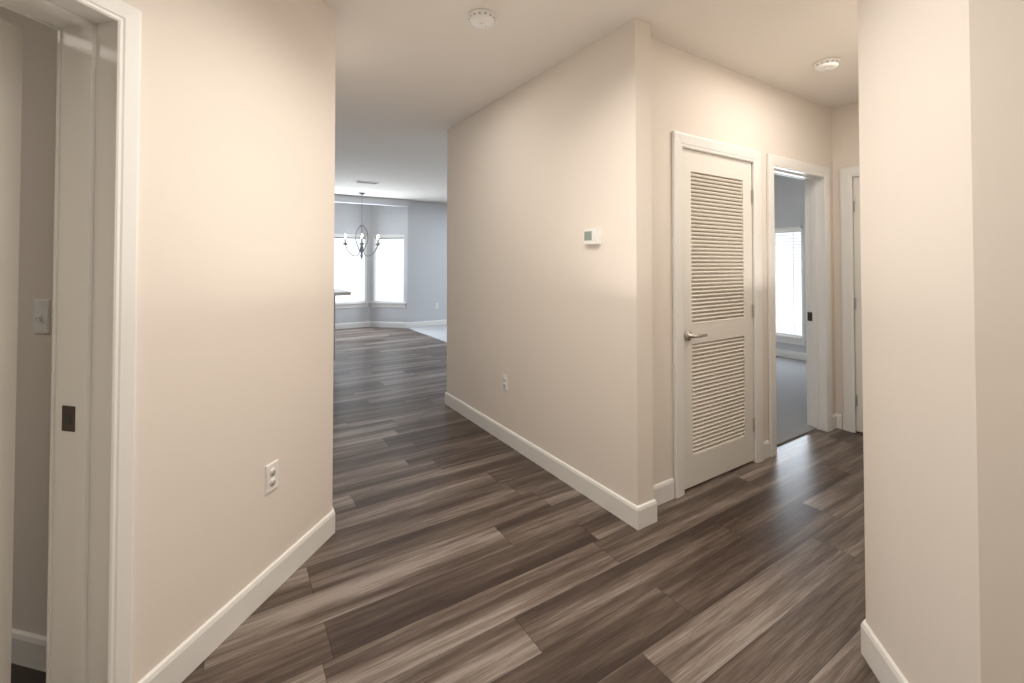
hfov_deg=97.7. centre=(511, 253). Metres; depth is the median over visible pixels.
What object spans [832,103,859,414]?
wall
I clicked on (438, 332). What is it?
floor
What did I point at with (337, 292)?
kitchen island
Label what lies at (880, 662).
baseboard
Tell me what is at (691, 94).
wall
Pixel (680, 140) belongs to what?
door frame
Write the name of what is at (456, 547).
floor
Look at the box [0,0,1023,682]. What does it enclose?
wall
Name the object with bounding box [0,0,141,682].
door frame
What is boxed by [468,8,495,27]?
smoke detector
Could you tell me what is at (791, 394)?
floor
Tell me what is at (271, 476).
outlet
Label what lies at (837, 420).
baseboard
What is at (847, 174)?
door frame
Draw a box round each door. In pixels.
[0,18,22,682]
[682,148,754,488]
[853,176,862,431]
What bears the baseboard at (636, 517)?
attached to the wall at (549, 313)
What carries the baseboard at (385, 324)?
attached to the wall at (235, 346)
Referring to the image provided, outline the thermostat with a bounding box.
[584,228,600,244]
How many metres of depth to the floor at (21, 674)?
1.45 m
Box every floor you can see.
[11,663,45,682]
[181,327,879,682]
[408,324,446,342]
[776,356,816,445]
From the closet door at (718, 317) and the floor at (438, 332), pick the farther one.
the floor at (438, 332)
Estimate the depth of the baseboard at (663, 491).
2.50 m
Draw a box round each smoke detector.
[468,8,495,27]
[813,57,840,70]
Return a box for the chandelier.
[343,192,379,258]
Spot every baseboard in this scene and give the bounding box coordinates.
[11,628,46,671]
[138,506,334,682]
[335,320,446,328]
[445,392,644,529]
[644,478,673,519]
[764,440,769,458]
[776,349,805,360]
[833,413,842,428]
[861,619,907,682]
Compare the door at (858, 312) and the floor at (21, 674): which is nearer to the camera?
the floor at (21, 674)
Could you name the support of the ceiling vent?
in the ceiling
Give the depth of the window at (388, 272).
9.31 m
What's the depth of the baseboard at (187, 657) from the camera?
1.66 m
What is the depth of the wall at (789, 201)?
6.25 m
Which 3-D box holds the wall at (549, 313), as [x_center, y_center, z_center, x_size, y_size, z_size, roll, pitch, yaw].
[0.055,0.103,3.324,0.128,2.620,2.360,1,-1,-32]
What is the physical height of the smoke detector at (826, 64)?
0.045 m
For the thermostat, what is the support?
attached to the wall at (549, 313)
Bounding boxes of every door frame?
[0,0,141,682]
[672,131,763,498]
[766,153,832,456]
[840,165,859,432]
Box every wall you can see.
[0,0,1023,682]
[447,18,653,505]
[651,38,835,484]
[774,174,805,352]
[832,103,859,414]
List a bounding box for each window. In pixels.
[334,234,368,308]
[370,234,405,307]
[775,226,805,345]
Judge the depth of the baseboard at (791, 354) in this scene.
6.21 m
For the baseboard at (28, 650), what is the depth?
1.48 m
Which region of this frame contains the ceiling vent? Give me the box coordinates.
[354,180,378,184]
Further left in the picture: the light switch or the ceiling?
the light switch
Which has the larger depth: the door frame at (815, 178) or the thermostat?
the door frame at (815, 178)
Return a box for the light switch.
[33,300,50,333]
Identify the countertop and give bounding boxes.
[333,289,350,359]
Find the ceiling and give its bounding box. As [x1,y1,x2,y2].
[321,0,858,202]
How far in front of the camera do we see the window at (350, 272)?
9.19 m
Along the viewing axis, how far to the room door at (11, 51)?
1.27 m
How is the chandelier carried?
hanging from the ceiling
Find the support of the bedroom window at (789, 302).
in the wall at (789, 201)

